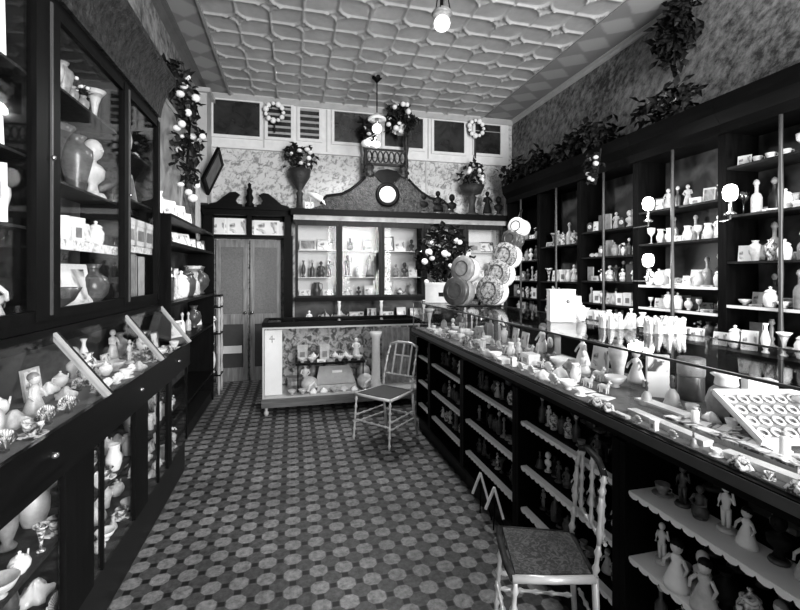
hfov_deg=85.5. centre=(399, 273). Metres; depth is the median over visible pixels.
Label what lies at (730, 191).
lamp
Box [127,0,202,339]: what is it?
wall
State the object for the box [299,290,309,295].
picture card
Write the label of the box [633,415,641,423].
shell dish
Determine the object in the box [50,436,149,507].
shelf
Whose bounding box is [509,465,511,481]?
figurine
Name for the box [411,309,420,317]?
picture
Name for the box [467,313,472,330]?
upright book
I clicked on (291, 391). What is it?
footed bowl
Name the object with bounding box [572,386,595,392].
leaflet
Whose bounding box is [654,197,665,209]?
framed picture
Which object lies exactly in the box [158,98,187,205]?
framed mirror
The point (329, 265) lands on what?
figurine
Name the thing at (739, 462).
lace cloth
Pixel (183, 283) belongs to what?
lidded jar
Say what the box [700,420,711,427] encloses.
paper packet
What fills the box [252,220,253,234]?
picture card
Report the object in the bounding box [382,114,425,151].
window
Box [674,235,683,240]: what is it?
picture card
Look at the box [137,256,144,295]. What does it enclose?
upright book
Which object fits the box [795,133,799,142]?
goblet
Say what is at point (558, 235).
figurine
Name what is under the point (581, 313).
lidded jar
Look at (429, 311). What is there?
vase
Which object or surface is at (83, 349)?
vase
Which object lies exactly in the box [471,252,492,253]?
shelf
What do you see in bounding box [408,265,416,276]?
picture card
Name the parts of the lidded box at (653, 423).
box lid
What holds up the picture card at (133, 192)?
on the upper cabinet at (150, 81)
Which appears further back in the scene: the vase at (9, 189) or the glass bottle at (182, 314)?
the glass bottle at (182, 314)
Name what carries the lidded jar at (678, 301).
on the upper cabinet at (681, 149)
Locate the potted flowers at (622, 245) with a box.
[619,243,625,254]
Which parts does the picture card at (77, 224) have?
box lid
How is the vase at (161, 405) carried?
on the display case at (170, 472)
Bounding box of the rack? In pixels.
[447,209,522,307]
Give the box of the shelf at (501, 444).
[471,416,511,453]
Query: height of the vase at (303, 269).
0.252 m
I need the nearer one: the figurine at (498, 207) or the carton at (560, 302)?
the carton at (560, 302)
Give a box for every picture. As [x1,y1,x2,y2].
[0,169,1,212]
[18,366,43,402]
[85,226,91,240]
[100,352,110,364]
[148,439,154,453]
[149,331,159,347]
[171,322,182,335]
[186,215,190,222]
[190,238,196,247]
[196,240,204,249]
[201,147,223,194]
[214,220,223,232]
[230,220,244,232]
[256,222,276,233]
[279,224,283,233]
[300,291,308,295]
[301,241,314,248]
[317,239,333,249]
[324,290,332,294]
[343,290,351,294]
[349,312,363,315]
[365,287,373,294]
[385,236,393,250]
[385,281,393,294]
[395,242,403,249]
[398,309,404,314]
[409,267,415,274]
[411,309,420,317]
[477,330,482,338]
[479,242,493,251]
[511,327,519,345]
[521,333,527,345]
[575,299,579,314]
[592,348,607,368]
[593,221,597,230]
[606,293,613,303]
[648,356,668,371]
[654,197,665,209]
[655,299,662,305]
[663,272,668,282]
[674,372,677,390]
[675,236,682,240]
[678,328,689,337]
[683,277,691,284]
[691,297,701,308]
[691,329,702,339]
[704,189,713,200]
[713,303,717,310]
[714,333,726,343]
[739,156,749,164]
[739,247,750,258]
[742,332,756,347]
[753,293,763,302]
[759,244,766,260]
[792,192,799,206]
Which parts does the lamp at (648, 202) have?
lamp shade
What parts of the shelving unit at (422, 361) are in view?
post, post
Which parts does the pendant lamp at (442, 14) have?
globe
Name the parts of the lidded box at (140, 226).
box lid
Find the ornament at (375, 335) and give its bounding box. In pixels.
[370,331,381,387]
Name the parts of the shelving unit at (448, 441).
rail, post, post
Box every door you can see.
[216,239,247,381]
[250,240,280,379]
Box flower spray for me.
[581,149,605,184]
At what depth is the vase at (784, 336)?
2.94 m
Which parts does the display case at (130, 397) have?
panel, rail, corner post, drawer rail, corner post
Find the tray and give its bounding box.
[711,389,799,445]
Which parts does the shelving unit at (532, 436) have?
post, rail, post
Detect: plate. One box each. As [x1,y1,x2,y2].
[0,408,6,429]
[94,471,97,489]
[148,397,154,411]
[451,255,480,281]
[484,259,515,285]
[492,242,521,267]
[501,230,523,247]
[508,217,530,235]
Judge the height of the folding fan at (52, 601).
0.063 m
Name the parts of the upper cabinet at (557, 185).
cornice, shelf, shelf, panel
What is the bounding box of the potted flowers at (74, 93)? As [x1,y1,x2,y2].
[70,75,82,99]
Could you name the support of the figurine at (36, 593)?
on the display case at (64, 454)
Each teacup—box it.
[16,417,48,439]
[44,514,57,538]
[105,465,116,480]
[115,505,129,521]
[119,368,133,378]
[142,354,156,362]
[161,345,172,353]
[169,340,180,347]
[465,336,471,342]
[482,335,490,343]
[500,345,507,353]
[505,434,511,440]
[516,351,521,360]
[574,388,586,396]
[576,438,585,446]
[579,538,587,549]
[584,546,594,557]
[651,480,673,497]
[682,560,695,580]
[685,402,701,415]
[708,447,723,457]
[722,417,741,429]
[752,155,764,160]
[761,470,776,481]
[765,152,777,157]
[783,148,793,153]
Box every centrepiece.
[598,312,635,328]
[643,315,685,333]
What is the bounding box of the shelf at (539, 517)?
[528,502,611,598]
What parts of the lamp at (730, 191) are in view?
lamp shade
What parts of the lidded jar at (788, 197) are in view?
lid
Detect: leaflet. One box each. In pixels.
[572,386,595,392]
[587,393,615,400]
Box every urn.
[288,167,310,207]
[459,183,484,214]
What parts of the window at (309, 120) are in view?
pane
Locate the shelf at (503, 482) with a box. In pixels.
[470,448,511,491]
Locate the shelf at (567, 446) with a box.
[528,417,611,480]
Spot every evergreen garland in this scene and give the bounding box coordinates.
[495,143,559,185]
[547,112,625,165]
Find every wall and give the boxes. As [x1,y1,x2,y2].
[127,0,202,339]
[203,126,511,380]
[512,0,799,170]
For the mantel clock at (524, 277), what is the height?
0.146 m
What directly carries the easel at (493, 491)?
on the floor
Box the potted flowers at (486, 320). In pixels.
[482,316,488,334]
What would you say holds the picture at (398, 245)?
attached to the picture card at (399, 245)
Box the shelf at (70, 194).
[61,181,116,204]
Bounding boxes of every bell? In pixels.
[440,314,447,328]
[535,451,544,468]
[639,381,651,405]
[663,375,683,409]
[688,431,698,447]
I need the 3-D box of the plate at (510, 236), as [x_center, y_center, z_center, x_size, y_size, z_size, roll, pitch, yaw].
[0.982,-0.299,3.764,0.156,0.167,0.156,0,0,43]
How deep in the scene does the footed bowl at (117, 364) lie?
2.64 m
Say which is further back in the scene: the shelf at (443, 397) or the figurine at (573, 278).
the figurine at (573, 278)
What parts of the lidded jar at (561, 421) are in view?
lid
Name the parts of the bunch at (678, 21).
stem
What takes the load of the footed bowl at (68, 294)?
on the upper cabinet at (100, 40)
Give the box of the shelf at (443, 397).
[437,389,459,409]
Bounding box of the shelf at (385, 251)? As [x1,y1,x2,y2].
[385,251,420,252]
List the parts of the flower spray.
stem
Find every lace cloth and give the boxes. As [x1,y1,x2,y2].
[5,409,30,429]
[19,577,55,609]
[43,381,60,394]
[48,480,57,492]
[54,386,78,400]
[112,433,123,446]
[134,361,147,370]
[148,469,155,478]
[309,388,317,393]
[319,388,327,392]
[350,386,358,390]
[481,349,491,356]
[535,369,549,380]
[552,367,568,377]
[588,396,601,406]
[600,402,614,412]
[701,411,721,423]
[727,455,754,471]
[783,479,799,497]
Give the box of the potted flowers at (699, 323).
[693,321,702,328]
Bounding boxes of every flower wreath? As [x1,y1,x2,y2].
[263,101,285,132]
[467,119,484,157]
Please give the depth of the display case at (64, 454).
1.69 m
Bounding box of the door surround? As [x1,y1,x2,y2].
[200,182,292,316]
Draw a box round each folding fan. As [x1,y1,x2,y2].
[0,429,18,453]
[35,405,58,424]
[48,591,57,609]
[56,395,79,413]
[70,378,85,390]
[89,385,100,395]
[96,369,101,376]
[131,351,138,359]
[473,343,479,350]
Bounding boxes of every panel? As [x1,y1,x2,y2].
[265,330,281,395]
[269,325,400,383]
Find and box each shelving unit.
[415,333,431,441]
[428,340,465,482]
[461,355,517,525]
[514,381,623,609]
[617,431,799,609]
[692,62,799,395]
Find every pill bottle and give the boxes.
[691,406,699,423]
[779,431,790,457]
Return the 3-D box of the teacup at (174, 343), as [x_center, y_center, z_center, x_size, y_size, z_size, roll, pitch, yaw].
[-1.797,0.563,3.445,0.098,0.058,0.102,0,0,-5]
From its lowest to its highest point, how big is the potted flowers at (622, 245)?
0.143 m
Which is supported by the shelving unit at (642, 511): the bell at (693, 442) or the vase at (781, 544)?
the vase at (781, 544)
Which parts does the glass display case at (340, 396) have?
corner post, panel, rail, light rail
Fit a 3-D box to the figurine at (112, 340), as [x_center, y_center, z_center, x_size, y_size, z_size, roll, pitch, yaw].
[-1.953,0.484,2.944,0.081,0.215,0.081,0,0,-41]
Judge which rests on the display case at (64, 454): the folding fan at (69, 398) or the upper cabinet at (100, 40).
the folding fan at (69, 398)
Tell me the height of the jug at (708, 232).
0.140 m
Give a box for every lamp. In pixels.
[361,75,385,148]
[431,0,452,31]
[633,197,654,228]
[633,254,654,281]
[719,184,738,221]
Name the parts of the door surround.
cornice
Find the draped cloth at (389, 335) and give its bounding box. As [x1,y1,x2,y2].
[382,327,408,383]
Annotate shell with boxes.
[301,376,317,391]
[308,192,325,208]
[357,373,371,386]
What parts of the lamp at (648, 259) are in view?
lamp shade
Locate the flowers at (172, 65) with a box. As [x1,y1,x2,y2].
[161,53,192,99]
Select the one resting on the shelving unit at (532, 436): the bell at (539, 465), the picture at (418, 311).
the bell at (539, 465)
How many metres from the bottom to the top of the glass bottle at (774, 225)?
0.310 m
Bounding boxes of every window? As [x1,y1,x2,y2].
[212,98,262,140]
[265,103,293,141]
[297,106,321,142]
[331,109,378,146]
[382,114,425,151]
[431,119,466,155]
[472,123,502,157]
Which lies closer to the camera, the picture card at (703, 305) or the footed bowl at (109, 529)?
the footed bowl at (109, 529)
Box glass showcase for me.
[412,301,799,518]
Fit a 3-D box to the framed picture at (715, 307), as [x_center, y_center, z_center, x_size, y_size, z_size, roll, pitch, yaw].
[2.825,0.294,3.820,0.028,0.074,0.108,0,0,-33]
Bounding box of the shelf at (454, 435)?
[436,415,459,439]
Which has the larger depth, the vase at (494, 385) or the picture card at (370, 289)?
the picture card at (370, 289)
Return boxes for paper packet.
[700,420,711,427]
[712,424,731,431]
[722,432,746,439]
[742,437,760,446]
[763,446,792,452]
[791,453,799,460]
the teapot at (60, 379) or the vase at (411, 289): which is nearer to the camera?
the teapot at (60, 379)
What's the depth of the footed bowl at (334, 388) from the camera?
5.07 m
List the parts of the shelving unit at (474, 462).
post, rail, post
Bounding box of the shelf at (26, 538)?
[0,507,57,609]
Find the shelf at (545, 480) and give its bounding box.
[527,460,611,541]
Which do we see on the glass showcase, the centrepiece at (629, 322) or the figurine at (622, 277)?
the centrepiece at (629, 322)
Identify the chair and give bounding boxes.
[352,340,417,450]
[493,444,607,609]
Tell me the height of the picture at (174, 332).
0.119 m
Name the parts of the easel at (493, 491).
stand leg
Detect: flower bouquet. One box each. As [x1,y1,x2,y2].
[356,116,374,140]
[384,101,419,138]
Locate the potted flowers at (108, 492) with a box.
[105,481,115,508]
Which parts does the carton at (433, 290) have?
box lid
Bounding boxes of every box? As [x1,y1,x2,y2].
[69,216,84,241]
[131,218,137,244]
[134,219,145,246]
[144,222,152,248]
[287,375,303,387]
[297,345,307,360]
[317,365,355,391]
[319,344,329,358]
[326,358,334,361]
[424,313,427,321]
[469,242,480,251]
[474,339,485,347]
[475,326,484,334]
[496,357,509,363]
[510,356,516,366]
[521,352,539,365]
[522,302,527,308]
[532,288,535,297]
[558,355,575,361]
[559,270,566,281]
[586,309,593,324]
[591,276,600,280]
[592,427,605,433]
[593,291,601,302]
[594,310,606,324]
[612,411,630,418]
[616,293,622,304]
[623,293,632,305]
[627,408,713,446]
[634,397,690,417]
[649,418,658,430]
[663,415,799,473]
[689,197,702,203]
[700,309,715,312]
[721,449,799,482]
[741,377,777,388]
[749,304,763,306]
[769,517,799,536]
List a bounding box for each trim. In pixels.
[151,0,205,86]
[167,0,227,92]
[195,0,230,95]
[196,87,214,204]
[212,92,512,125]
[212,103,508,165]
[263,104,428,158]
[425,161,426,193]
[485,0,679,119]
[504,166,509,307]
[511,0,695,123]
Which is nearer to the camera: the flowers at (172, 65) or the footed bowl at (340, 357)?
the flowers at (172, 65)
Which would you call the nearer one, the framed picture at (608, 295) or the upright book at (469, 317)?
the upright book at (469, 317)
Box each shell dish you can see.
[103,377,113,387]
[112,372,123,383]
[127,364,135,374]
[489,338,494,345]
[496,341,500,348]
[517,362,523,370]
[527,365,534,374]
[543,362,553,372]
[548,373,558,384]
[563,361,572,371]
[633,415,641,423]
[667,429,677,438]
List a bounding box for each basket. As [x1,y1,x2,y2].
[282,142,318,207]
[443,277,474,305]
[456,158,485,214]
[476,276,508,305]
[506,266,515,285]
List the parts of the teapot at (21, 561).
lid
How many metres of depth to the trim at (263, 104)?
6.84 m
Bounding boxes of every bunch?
[169,69,207,201]
[643,0,703,77]
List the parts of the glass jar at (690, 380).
jar lid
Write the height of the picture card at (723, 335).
0.104 m
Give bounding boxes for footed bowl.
[0,568,20,599]
[61,287,82,306]
[94,525,115,541]
[96,361,103,368]
[107,360,125,370]
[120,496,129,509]
[158,348,167,353]
[288,389,295,394]
[298,357,305,362]
[298,388,306,393]
[307,357,315,361]
[330,386,337,391]
[336,355,343,360]
[345,355,352,360]
[354,355,362,359]
[451,326,458,332]
[464,331,473,335]
[489,351,501,359]
[550,356,567,367]
[559,378,576,389]
[604,373,626,387]
[738,299,751,304]
[776,301,791,307]
[791,200,799,205]
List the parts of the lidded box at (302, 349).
box lid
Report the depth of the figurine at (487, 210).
7.12 m
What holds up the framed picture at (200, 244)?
on the wall shelf unit at (200, 371)
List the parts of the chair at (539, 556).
leg, leg, seat frame, cane seat, rail, leg, post, rail, rail, leg, post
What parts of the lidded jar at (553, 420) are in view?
lid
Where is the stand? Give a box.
[214,294,222,394]
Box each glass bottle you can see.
[171,277,173,300]
[180,312,185,332]
[185,312,190,330]
[195,273,199,294]
[310,260,314,276]
[447,352,449,366]
[452,384,455,400]
[486,404,490,425]
[487,313,493,337]
[496,411,502,434]
[539,398,545,422]
[551,497,558,522]
[566,222,571,243]
[572,415,580,442]
[589,287,592,301]
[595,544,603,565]
[620,260,625,280]
[626,238,631,254]
[654,585,667,609]
[674,186,680,205]
[674,217,678,235]
[691,215,699,239]
[702,256,711,284]
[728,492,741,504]
[751,179,762,212]
[768,177,777,208]
[769,221,777,259]
[771,273,778,305]
[793,269,799,309]
[797,233,799,259]
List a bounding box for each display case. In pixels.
[0,312,164,609]
[0,328,111,609]
[82,304,190,519]
[261,315,419,415]
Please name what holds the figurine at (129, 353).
on the display case at (170, 472)
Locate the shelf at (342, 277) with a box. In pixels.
[342,277,378,277]
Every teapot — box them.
[0,396,11,413]
[7,548,31,574]
[51,371,68,386]
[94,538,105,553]
[99,361,112,375]
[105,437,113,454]
[109,479,124,496]
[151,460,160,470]
[330,351,339,358]
[395,287,405,293]
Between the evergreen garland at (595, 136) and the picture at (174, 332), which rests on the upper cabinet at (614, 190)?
the evergreen garland at (595, 136)
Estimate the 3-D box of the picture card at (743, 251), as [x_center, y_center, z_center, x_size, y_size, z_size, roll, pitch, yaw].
[2.770,-0.164,3.473,0.036,0.129,0.092,0,0,-35]
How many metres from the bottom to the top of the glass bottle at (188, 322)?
0.207 m
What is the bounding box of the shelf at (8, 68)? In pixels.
[0,51,26,76]
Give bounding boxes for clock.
[362,238,371,250]
[375,182,399,206]
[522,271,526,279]
[545,330,560,355]
[587,222,592,231]
[597,246,601,256]
[618,217,625,227]
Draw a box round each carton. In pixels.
[425,282,446,302]
[546,289,574,321]
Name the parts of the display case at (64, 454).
rail, drawer rail, drawer knob, corner post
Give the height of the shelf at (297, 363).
0.025 m
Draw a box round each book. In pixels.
[131,254,136,296]
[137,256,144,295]
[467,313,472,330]
[494,313,501,340]
[514,284,518,295]
[530,301,533,309]
[586,421,594,428]
[587,267,593,280]
[598,215,601,229]
[605,213,611,228]
[605,240,613,255]
[626,264,632,281]
[631,209,632,225]
[749,322,763,343]
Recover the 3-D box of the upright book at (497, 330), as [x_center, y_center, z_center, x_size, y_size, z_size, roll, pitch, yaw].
[0.818,0.445,3.632,0.031,0.218,0.098,0,0,-9]
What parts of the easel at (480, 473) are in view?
stand leg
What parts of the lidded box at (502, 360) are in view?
box lid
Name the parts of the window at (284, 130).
pane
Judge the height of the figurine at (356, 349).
0.251 m
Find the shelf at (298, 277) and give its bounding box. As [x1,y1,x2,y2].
[298,277,335,277]
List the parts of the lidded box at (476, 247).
box lid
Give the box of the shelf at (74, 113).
[61,88,116,133]
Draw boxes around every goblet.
[647,228,655,243]
[648,297,652,306]
[665,269,670,285]
[694,225,702,239]
[696,299,702,310]
[737,191,750,212]
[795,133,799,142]
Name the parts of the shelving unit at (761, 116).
cornice, shelf, shelf, shelf, shelf, panel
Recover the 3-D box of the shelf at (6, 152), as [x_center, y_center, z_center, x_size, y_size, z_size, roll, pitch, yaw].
[-1.571,-0.494,1.409,0.204,0.012,0.850,0,0,-14]
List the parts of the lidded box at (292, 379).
box lid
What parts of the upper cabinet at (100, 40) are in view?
bead moulding, panel, cornice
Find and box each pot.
[0,399,9,413]
[397,289,403,293]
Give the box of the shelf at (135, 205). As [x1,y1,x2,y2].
[131,199,151,209]
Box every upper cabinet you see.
[0,0,48,338]
[44,0,147,328]
[125,35,175,310]
[291,162,506,375]
[490,174,537,341]
[519,158,578,345]
[557,135,634,368]
[610,99,721,382]
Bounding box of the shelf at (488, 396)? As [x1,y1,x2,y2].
[471,383,511,410]
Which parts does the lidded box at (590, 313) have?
box lid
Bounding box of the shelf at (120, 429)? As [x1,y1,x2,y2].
[105,402,179,438]
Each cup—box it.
[440,319,447,328]
[535,458,544,468]
[639,391,651,405]
[663,388,683,409]
[688,438,698,447]
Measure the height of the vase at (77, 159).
0.315 m
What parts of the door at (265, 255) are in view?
panel, panel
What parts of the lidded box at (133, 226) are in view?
box lid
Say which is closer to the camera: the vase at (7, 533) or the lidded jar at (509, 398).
the vase at (7, 533)
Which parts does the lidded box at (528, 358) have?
box lid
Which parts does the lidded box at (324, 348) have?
box lid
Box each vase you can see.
[0,287,6,308]
[0,513,19,552]
[1,591,19,609]
[7,186,11,205]
[31,521,50,553]
[61,60,73,93]
[61,63,64,81]
[61,122,76,155]
[61,133,93,189]
[78,352,96,385]
[79,338,88,376]
[85,264,109,301]
[86,87,105,115]
[115,332,127,358]
[133,331,148,357]
[142,330,151,354]
[148,413,154,429]
[154,401,163,420]
[160,191,164,212]
[184,266,200,295]
[186,305,201,327]
[198,267,209,293]
[301,260,305,276]
[308,365,318,378]
[356,360,369,375]
[385,260,388,276]
[408,284,414,293]
[424,308,434,329]
[452,360,456,370]
[455,313,462,325]
[469,307,474,317]
[480,338,485,348]
[488,414,493,428]
[491,380,499,393]
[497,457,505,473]
[525,287,529,297]
[545,268,552,280]
[550,233,557,245]
[600,438,611,462]
[605,310,613,318]
[608,339,627,374]
[612,267,619,280]
[636,312,645,331]
[668,316,674,337]
[684,298,692,309]
[703,322,713,338]
[749,240,761,260]
[760,323,770,353]
[764,239,777,259]
[765,514,793,567]
[776,332,792,356]
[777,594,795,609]
[797,243,799,259]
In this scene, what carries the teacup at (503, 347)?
on the glass showcase
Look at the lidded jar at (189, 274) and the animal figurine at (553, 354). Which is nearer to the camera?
the animal figurine at (553, 354)
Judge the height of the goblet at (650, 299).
0.097 m
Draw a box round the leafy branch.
[629,73,708,129]
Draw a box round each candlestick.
[173,269,182,298]
[452,412,458,427]
[454,414,458,430]
[479,371,483,388]
[500,417,505,438]
[529,266,534,280]
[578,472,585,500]
[768,319,777,348]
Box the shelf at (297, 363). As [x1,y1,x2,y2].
[295,355,364,365]
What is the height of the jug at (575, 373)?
0.094 m
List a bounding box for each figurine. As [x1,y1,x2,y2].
[66,347,80,382]
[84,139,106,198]
[108,329,119,359]
[124,340,134,363]
[300,365,309,377]
[317,261,325,276]
[326,260,333,276]
[343,255,352,276]
[347,238,353,249]
[352,338,360,358]
[355,264,361,276]
[365,255,374,276]
[393,264,398,276]
[401,262,407,276]
[409,239,413,250]
[420,193,427,212]
[433,191,444,212]
[444,353,447,365]
[448,194,456,213]
[448,411,452,423]
[458,328,463,342]
[462,312,466,327]
[476,405,481,420]
[476,438,482,452]
[477,371,481,386]
[482,439,486,455]
[483,191,492,214]
[483,307,487,316]
[483,376,489,390]
[494,196,502,214]
[495,452,500,469]
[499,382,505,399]
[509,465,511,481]
[515,338,521,352]
[524,345,533,351]
[525,269,529,280]
[528,248,533,260]
[534,245,536,259]
[537,359,544,368]
[540,489,546,510]
[544,350,555,363]
[544,452,551,472]
[545,405,551,426]
[545,509,550,515]
[551,455,557,477]
[554,460,561,483]
[557,230,560,244]
[561,466,571,488]
[563,417,571,438]
[571,265,576,281]
[573,518,578,541]
[577,350,590,376]
[581,375,594,388]
[591,434,602,457]
[593,366,605,382]
[595,487,605,511]
[597,381,611,395]
[605,266,613,280]
[605,512,610,520]
[612,212,618,227]
[619,268,625,280]
[625,210,630,226]
[645,269,654,284]
[653,522,669,566]
[663,189,669,207]
[674,467,690,508]
[683,185,692,204]
[689,485,709,520]
[692,549,712,587]
[703,546,722,558]
[713,215,717,237]
[715,489,736,535]
[772,280,778,305]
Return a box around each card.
[0,0,5,54]
[0,116,3,143]
[0,162,7,221]
[61,264,92,305]
[85,224,92,242]
[131,175,136,200]
[164,200,176,215]
[171,320,184,337]
[172,232,178,242]
[176,205,185,219]
[177,233,189,245]
[186,213,191,222]
[214,218,225,233]
[225,218,227,233]
[228,218,245,234]
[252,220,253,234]
[254,220,279,234]
[279,222,284,235]
[299,240,315,249]
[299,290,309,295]
[305,202,312,208]
[323,289,333,294]
[342,289,352,294]
[364,285,374,294]
[367,308,375,315]
[383,311,393,314]
[394,240,405,250]
[397,307,405,314]
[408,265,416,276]
[410,308,421,319]
[458,322,464,332]
[472,281,477,293]
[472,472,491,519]
[476,328,483,338]
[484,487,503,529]
[521,331,529,347]
[575,296,580,317]
[590,345,609,371]
[619,243,627,254]
[646,354,669,397]
[654,298,663,307]
[660,270,668,284]
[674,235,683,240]
[676,327,690,339]
[681,295,690,308]
[682,276,693,285]
[689,328,704,341]
[690,270,702,285]
[701,302,712,308]
[702,187,715,201]
[712,331,727,345]
[737,154,751,164]
[738,245,751,260]
[740,330,758,350]
[752,292,764,304]
[783,298,792,306]
[791,252,796,259]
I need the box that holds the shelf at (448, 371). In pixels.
[437,363,459,377]
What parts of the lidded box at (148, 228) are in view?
box lid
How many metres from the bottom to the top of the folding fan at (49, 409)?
0.074 m
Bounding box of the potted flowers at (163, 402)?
[160,397,164,416]
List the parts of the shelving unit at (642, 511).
post, rail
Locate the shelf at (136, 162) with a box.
[131,151,151,167]
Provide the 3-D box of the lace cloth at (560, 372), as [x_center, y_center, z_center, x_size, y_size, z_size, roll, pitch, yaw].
[0.867,0.527,2.336,0.078,0.053,0.100,0,0,-20]
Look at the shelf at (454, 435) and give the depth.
3.77 m
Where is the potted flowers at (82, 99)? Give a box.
[76,85,92,108]
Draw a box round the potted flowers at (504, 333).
[498,322,508,342]
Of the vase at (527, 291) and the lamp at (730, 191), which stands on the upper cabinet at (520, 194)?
the vase at (527, 291)
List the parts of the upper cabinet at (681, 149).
cornice, shelf, shelf, shelf, panel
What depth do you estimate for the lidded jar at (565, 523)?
2.21 m
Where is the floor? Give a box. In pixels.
[107,376,568,609]
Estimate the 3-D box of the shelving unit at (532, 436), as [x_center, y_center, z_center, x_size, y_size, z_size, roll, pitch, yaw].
[1.043,1.090,2.174,0.590,1.020,0.818,0,0,-14]
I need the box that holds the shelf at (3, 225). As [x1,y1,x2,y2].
[0,222,26,229]
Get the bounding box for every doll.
[0,285,8,314]
[22,372,47,417]
[94,497,106,525]
[110,511,117,529]
[441,405,444,417]
[494,381,500,397]
[535,323,546,353]
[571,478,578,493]
[574,333,590,365]
[586,483,597,507]
[601,548,610,575]
[626,348,644,383]
[661,538,690,595]
[688,557,718,609]
[733,506,758,551]
[773,599,788,609]
[792,548,799,581]
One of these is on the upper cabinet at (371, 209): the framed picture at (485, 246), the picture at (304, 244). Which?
the framed picture at (485, 246)
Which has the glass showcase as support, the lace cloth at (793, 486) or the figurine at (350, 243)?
the lace cloth at (793, 486)
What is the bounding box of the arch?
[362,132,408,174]
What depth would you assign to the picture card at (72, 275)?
2.46 m
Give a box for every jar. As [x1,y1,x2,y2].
[90,221,104,244]
[177,271,189,297]
[179,266,195,296]
[442,383,446,392]
[444,411,448,421]
[454,391,459,402]
[492,418,497,431]
[507,390,511,404]
[524,249,529,260]
[549,412,557,430]
[557,416,566,433]
[559,232,565,244]
[562,515,570,530]
[570,230,576,243]
[575,302,586,320]
[610,242,618,255]
[612,291,616,304]
[654,269,663,284]
[662,292,670,308]
[674,292,682,309]
[676,355,705,402]
[705,371,739,422]
[713,271,717,286]
[727,325,741,347]
[736,587,764,609]
[762,286,777,306]
[777,239,792,259]
[784,188,793,207]
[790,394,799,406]
[794,336,799,358]
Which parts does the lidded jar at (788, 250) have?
lid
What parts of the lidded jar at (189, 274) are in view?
lid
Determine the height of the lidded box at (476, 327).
0.070 m
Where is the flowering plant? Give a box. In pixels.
[414,221,475,325]
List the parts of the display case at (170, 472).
panel, rail, corner post, drawer rail, corner post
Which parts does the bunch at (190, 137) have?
stem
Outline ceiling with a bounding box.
[199,0,625,117]
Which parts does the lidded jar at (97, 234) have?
lid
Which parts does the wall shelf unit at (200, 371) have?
panel, panel, shelf, shelf, shelf, shelf, shelf, panel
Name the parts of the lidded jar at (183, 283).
lid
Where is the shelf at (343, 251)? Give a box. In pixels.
[342,250,378,252]
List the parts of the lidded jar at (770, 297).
lid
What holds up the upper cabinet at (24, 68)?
attached to the wall at (145, 11)
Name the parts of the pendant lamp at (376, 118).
lamp shade, lamp shade, stem, lamp shade, globe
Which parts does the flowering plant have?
stem, pedestal pot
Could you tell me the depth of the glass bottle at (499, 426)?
2.95 m
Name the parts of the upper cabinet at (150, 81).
bead moulding, cabinet door, cornice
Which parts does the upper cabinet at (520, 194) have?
cornice, shelf, shelf, shelf, panel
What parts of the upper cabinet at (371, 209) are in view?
cabinet door, pediment moulding, cabinet door, niche panel, white panel, cornice, cabinet door, pediment moulding, cabinet door, cabinet door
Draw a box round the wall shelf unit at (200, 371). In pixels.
[128,213,213,441]
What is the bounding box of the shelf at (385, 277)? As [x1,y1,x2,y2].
[385,277,420,277]
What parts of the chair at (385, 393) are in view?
leg, seat frame, cane seat, leg, post, leg, rail, rail, rail, leg, post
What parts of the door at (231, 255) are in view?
panel, plate, panel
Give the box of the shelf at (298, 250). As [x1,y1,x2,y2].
[298,250,335,251]
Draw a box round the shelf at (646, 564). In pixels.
[637,544,799,609]
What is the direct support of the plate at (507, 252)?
on the rack
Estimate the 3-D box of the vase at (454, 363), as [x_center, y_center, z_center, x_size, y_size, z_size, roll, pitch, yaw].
[0.479,0.793,3.760,0.048,0.094,0.048,0,0,-20]
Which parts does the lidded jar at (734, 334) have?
lid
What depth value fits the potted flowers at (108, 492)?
2.49 m
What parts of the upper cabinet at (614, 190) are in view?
cornice, shelf, shelf, shelf, shelf, panel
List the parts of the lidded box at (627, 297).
box lid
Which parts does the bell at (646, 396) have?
handle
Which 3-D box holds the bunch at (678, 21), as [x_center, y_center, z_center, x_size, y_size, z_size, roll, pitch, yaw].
[2.705,-2.319,4.231,0.422,0.819,0.635,0,0,-14]
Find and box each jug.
[19,489,50,528]
[61,215,71,239]
[105,442,121,471]
[122,433,129,455]
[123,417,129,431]
[160,444,164,458]
[313,282,322,294]
[507,342,514,356]
[565,270,571,281]
[570,363,580,382]
[656,229,666,242]
[665,228,676,241]
[683,226,694,240]
[694,271,706,285]
[703,223,715,238]
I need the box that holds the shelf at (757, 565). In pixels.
[637,480,799,603]
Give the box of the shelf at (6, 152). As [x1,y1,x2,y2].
[0,143,26,158]
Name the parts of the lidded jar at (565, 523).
lid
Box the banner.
[191,142,200,240]
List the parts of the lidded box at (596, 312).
box lid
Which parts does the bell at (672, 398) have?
handle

